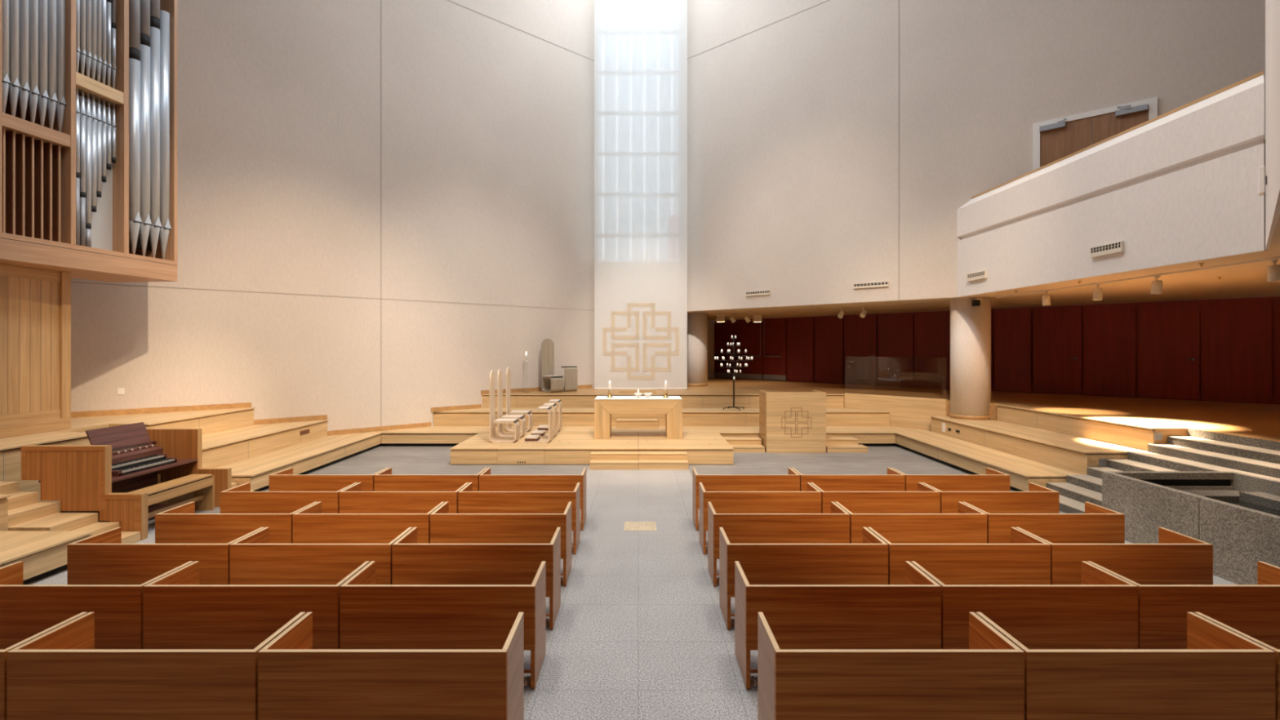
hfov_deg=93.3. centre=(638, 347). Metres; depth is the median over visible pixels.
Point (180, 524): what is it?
pew
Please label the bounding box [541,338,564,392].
chair
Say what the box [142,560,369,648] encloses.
pew
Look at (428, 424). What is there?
baseboard
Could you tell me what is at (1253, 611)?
pew
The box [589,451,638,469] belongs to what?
step
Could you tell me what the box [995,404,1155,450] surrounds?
tier
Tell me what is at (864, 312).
lamp
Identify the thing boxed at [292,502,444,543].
pew
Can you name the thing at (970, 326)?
pillar
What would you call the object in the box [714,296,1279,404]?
wall
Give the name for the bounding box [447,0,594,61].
trim
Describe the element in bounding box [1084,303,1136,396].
wall panel
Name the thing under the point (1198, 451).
stair
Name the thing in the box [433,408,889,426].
tier
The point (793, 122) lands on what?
wall
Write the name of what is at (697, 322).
pillar
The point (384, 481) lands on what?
pew
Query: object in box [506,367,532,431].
chair
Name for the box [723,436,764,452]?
step
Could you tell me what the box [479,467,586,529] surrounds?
pew
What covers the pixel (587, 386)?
baseboard
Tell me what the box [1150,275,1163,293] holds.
lamp
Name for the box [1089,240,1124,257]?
air vent
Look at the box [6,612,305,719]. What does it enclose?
pew
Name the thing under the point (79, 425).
floor
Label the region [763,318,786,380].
door
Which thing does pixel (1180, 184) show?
wall
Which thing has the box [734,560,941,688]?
pew
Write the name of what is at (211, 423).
tier
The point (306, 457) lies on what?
tier
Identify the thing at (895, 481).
pew
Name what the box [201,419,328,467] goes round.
tier
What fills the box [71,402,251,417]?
baseboard
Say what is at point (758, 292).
air vent
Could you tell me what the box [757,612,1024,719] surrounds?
pew
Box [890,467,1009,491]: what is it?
pew
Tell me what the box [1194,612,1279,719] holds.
pew
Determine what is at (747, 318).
lamp
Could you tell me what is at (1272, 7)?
wall
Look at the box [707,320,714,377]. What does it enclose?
wall
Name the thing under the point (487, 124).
wall
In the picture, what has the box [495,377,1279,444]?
floor
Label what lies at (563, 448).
platform
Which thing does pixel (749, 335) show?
door
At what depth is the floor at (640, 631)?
6.28 m
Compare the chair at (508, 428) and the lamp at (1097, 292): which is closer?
the lamp at (1097, 292)
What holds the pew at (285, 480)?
on the floor at (640, 631)
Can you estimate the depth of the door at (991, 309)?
19.27 m
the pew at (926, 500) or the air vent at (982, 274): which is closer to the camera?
the pew at (926, 500)
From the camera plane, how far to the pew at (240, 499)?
7.45 m
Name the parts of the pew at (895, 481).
panel, panel, panel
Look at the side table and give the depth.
18.98 m
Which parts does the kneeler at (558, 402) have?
frame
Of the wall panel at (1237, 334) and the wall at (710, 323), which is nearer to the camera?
the wall panel at (1237, 334)
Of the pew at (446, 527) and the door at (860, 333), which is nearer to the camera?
the pew at (446, 527)
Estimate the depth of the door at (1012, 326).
18.83 m
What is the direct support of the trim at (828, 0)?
attached to the wall at (793, 122)
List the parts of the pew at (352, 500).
panel, panel, panel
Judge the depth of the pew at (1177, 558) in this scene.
5.45 m
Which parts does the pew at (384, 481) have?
panel, panel, panel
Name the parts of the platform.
panel, panel, panel, panel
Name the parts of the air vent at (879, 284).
blade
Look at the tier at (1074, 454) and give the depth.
11.92 m
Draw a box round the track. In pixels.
[996,257,1279,297]
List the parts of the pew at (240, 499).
panel, panel, panel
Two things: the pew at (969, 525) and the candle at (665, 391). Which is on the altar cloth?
the candle at (665, 391)
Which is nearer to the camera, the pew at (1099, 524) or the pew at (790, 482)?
the pew at (1099, 524)
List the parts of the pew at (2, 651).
panel, panel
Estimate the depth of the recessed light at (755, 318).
23.25 m
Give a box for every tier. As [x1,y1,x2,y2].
[0,434,90,512]
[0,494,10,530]
[0,530,93,584]
[144,407,254,435]
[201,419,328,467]
[216,430,387,491]
[381,426,895,446]
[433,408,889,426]
[480,394,844,408]
[877,426,1082,491]
[929,416,1147,475]
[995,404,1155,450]
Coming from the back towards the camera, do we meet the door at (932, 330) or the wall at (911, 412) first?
the door at (932, 330)
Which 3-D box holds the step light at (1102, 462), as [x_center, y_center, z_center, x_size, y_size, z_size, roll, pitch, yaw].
[7.910,1.950,10.292,0.120,0.120,0.014,0,0,0]
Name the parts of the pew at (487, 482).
panel, panel, panel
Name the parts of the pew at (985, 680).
panel, panel, panel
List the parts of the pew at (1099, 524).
panel, panel, panel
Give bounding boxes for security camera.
[971,297,982,306]
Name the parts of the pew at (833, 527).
panel, panel, panel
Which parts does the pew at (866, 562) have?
panel, panel, panel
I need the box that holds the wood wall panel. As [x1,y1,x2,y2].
[0,263,71,439]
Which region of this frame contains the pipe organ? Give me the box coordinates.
[0,0,177,282]
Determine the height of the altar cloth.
0.017 m
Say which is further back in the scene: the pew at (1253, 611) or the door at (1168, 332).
the door at (1168, 332)
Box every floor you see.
[0,408,241,448]
[26,444,1236,719]
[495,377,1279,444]
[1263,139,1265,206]
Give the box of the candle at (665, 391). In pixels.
[662,380,668,397]
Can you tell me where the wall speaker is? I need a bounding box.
[1258,166,1266,195]
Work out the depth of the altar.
14.57 m
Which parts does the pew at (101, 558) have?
panel, panel, panel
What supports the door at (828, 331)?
in the wall at (1275, 300)
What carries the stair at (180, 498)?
on the floor at (640, 631)
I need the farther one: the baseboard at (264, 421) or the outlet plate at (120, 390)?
the baseboard at (264, 421)
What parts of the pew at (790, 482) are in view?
panel, panel, panel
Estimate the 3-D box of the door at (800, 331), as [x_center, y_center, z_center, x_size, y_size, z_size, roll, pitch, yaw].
[6.545,0.062,24.392,0.065,2.565,1.192,0,0,-43]
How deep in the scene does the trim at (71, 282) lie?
14.54 m
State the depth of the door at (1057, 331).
17.95 m
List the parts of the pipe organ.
rail, sill, board, grey panel, rail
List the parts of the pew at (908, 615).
panel, panel, panel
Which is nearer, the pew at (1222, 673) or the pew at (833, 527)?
the pew at (1222, 673)
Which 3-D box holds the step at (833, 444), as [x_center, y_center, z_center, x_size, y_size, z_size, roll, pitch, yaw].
[5.100,2.417,15.136,1.000,0.265,0.856,0,0,0]
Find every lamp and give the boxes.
[729,314,736,323]
[744,314,751,323]
[837,308,844,318]
[859,306,866,317]
[1042,291,1050,305]
[1092,284,1102,300]
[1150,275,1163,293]
[1266,259,1279,282]
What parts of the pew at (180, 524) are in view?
panel, panel, panel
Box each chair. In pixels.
[488,369,519,443]
[497,368,525,437]
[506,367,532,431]
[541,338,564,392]
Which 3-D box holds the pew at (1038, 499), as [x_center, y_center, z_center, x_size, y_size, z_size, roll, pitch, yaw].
[4.462,2.163,7.713,1.452,0.775,0.535,0,0,0]
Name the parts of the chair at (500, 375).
backrest, frame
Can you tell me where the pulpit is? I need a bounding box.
[759,390,826,453]
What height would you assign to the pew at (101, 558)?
0.775 m
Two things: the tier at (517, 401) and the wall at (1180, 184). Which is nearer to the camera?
the wall at (1180, 184)
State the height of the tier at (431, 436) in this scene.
0.370 m
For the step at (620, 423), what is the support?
on the tier at (431, 436)
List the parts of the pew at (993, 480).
panel, panel, panel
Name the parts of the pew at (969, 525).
panel, panel, panel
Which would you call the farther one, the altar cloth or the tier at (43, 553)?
the altar cloth
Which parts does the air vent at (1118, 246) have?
blade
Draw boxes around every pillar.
[687,312,707,386]
[949,297,991,419]
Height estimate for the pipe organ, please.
6.400 m
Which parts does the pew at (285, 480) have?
panel, panel, panel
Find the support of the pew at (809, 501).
on the floor at (640, 631)
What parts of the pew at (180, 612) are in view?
panel, panel, panel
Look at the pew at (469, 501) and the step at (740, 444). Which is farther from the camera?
the step at (740, 444)
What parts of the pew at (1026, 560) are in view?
panel, panel, panel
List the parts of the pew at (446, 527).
panel, panel, panel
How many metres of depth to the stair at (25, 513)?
7.74 m
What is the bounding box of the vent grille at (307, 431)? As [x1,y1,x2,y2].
[300,429,309,435]
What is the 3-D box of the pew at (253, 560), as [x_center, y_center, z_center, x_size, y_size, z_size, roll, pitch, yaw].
[-2.963,2.163,5.720,1.452,0.775,0.535,0,0,0]
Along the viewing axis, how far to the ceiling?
13.85 m
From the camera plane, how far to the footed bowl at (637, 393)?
14.91 m
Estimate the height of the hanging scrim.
15.400 m
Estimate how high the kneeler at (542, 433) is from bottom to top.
0.806 m
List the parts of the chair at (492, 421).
backrest, frame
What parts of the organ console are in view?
panel frame, panel, lid, panel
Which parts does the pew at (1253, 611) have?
panel, panel, panel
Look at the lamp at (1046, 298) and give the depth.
12.97 m
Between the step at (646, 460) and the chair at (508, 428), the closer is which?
the step at (646, 460)
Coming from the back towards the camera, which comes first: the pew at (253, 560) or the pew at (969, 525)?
the pew at (969, 525)
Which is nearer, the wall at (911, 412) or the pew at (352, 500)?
the pew at (352, 500)
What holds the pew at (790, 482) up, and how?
on the floor at (640, 631)
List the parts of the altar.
leg, leg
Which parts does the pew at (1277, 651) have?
panel, panel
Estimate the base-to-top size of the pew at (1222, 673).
0.775 m
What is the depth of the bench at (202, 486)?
8.98 m
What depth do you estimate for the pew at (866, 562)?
5.45 m
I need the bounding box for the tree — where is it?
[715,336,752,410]
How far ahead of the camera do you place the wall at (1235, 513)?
7.43 m
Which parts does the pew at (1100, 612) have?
panel, panel, panel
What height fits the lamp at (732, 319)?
0.323 m
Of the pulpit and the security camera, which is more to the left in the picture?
the pulpit
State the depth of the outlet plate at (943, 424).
15.11 m
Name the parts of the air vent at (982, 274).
blade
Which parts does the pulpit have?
panel, panel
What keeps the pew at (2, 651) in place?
on the floor at (640, 631)
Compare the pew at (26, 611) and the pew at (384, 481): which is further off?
the pew at (384, 481)
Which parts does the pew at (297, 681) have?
panel, panel, panel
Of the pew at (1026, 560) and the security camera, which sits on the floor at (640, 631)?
the pew at (1026, 560)
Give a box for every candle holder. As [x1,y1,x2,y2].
[606,391,613,397]
[662,391,668,397]
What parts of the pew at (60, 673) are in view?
panel, panel, panel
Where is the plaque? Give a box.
[623,521,656,530]
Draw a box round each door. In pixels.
[714,319,763,379]
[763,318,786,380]
[786,317,813,382]
[814,315,843,383]
[844,314,876,384]
[877,312,913,386]
[915,311,950,388]
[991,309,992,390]
[994,307,1031,391]
[1032,97,1157,170]
[1033,306,1081,394]
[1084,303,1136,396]
[1137,301,1199,399]
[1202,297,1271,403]
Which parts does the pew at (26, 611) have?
panel, panel, panel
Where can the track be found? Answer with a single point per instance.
(1274, 258)
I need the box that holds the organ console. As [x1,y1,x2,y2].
[21,422,231,540]
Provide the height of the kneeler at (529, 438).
0.806 m
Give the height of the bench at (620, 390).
0.090 m
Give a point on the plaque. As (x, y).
(628, 526)
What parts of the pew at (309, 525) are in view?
panel, panel, panel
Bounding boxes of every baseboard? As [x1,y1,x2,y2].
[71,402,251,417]
[253,414,327,425]
[327,422,431,435]
[431,404,481,411]
[480,384,591,394]
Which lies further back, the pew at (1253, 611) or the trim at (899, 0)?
the trim at (899, 0)
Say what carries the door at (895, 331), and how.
in the wall at (1275, 300)
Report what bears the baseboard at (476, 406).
attached to the wall at (487, 124)
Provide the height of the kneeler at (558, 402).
0.806 m
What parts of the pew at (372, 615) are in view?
panel, panel, panel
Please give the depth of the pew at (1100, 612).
4.50 m
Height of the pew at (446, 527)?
0.775 m
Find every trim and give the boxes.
[71,281,594,311]
[380,0,381,298]
[380,298,381,426]
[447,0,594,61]
[687,0,830,58]
[898,0,899,300]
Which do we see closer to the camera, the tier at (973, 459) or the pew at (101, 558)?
the pew at (101, 558)
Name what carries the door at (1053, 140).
in the wall at (793, 122)
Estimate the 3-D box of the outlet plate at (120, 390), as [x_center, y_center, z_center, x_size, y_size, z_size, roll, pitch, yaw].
[-10.586,0.885,12.357,0.109,0.130,0.012,0,0,-43]
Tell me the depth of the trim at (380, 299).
15.90 m
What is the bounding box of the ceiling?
[687,214,1279,320]
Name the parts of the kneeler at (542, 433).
frame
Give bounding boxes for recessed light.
[715,315,724,322]
[752,315,761,322]
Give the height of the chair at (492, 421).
1.670 m
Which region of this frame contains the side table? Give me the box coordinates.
[560,365,577,391]
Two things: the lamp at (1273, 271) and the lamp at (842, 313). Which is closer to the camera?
the lamp at (1273, 271)
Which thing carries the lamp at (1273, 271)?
attached to the track
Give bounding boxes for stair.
[0,481,140,543]
[157,474,253,503]
[1026,428,1279,513]
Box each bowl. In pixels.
[633,390,643,397]
[643,392,652,397]
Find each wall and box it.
[71,0,594,434]
[687,0,1265,311]
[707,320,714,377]
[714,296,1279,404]
[844,392,946,431]
[956,71,1264,297]
[1102,471,1279,584]
[1265,0,1279,249]
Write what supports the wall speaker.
attached to the wall at (1272, 7)
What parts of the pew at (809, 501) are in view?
panel, panel, panel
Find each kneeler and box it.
[524,406,552,443]
[530,403,556,437]
[537,399,561,431]
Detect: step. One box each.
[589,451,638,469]
[616,418,657,427]
[638,451,688,469]
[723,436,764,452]
[826,436,868,452]
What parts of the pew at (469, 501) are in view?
panel, panel, panel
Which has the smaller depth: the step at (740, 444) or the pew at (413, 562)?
the pew at (413, 562)
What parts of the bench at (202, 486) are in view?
seat, leg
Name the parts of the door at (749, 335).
kick plate, rod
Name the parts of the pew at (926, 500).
panel, panel, panel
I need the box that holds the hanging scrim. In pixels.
[594,0,687,389]
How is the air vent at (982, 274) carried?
in the wall at (1180, 184)
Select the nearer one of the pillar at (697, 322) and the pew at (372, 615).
the pew at (372, 615)
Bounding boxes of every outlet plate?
[117,387,124,394]
[942,422,945,432]
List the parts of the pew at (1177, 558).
panel, panel, panel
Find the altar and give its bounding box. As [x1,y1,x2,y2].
[594,399,682,438]
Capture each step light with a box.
[1098,458,1106,466]
[1154,432,1162,439]
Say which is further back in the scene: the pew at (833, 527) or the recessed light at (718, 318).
the recessed light at (718, 318)
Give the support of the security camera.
attached to the pillar at (970, 326)
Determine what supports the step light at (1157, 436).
attached to the tier at (1136, 437)
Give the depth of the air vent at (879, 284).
16.30 m
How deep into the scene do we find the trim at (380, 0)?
15.90 m
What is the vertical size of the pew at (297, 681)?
0.775 m
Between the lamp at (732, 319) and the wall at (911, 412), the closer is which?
the wall at (911, 412)
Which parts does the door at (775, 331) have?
kick plate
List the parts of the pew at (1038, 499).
panel, panel, panel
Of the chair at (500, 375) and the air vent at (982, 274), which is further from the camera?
the chair at (500, 375)
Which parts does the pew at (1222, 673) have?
panel, panel, panel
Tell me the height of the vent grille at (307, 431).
0.090 m
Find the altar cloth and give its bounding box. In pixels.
[595,395,681,399]
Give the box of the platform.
[449,432,733,464]
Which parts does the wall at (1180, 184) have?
handrail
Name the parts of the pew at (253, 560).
panel, panel, panel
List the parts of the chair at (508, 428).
backrest, frame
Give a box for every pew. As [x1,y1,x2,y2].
[0,560,193,648]
[0,612,87,719]
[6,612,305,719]
[66,527,264,584]
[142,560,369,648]
[155,502,317,543]
[220,482,358,513]
[229,527,412,584]
[257,612,524,719]
[268,467,388,491]
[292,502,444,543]
[338,482,469,513]
[339,560,546,688]
[373,467,487,491]
[391,527,560,628]
[430,502,571,586]
[457,482,580,553]
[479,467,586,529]
[692,467,799,529]
[699,482,821,553]
[707,502,849,586]
[719,527,888,628]
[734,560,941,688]
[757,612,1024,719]
[791,467,905,491]
[810,482,940,513]
[835,502,986,543]
[867,527,1050,584]
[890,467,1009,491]
[911,560,1137,648]
[920,482,1059,513]
[962,502,1124,543]
[976,612,1275,719]
[1015,527,1213,584]
[1087,560,1279,648]
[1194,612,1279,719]
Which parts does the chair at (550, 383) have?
backrest, frame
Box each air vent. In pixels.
[745,289,770,296]
[853,281,888,288]
[967,270,986,281]
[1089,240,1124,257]
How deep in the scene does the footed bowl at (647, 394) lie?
14.90 m
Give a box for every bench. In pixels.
[127,474,213,518]
[618,389,655,392]
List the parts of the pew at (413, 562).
panel, panel, panel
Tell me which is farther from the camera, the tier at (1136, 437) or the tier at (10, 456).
the tier at (1136, 437)

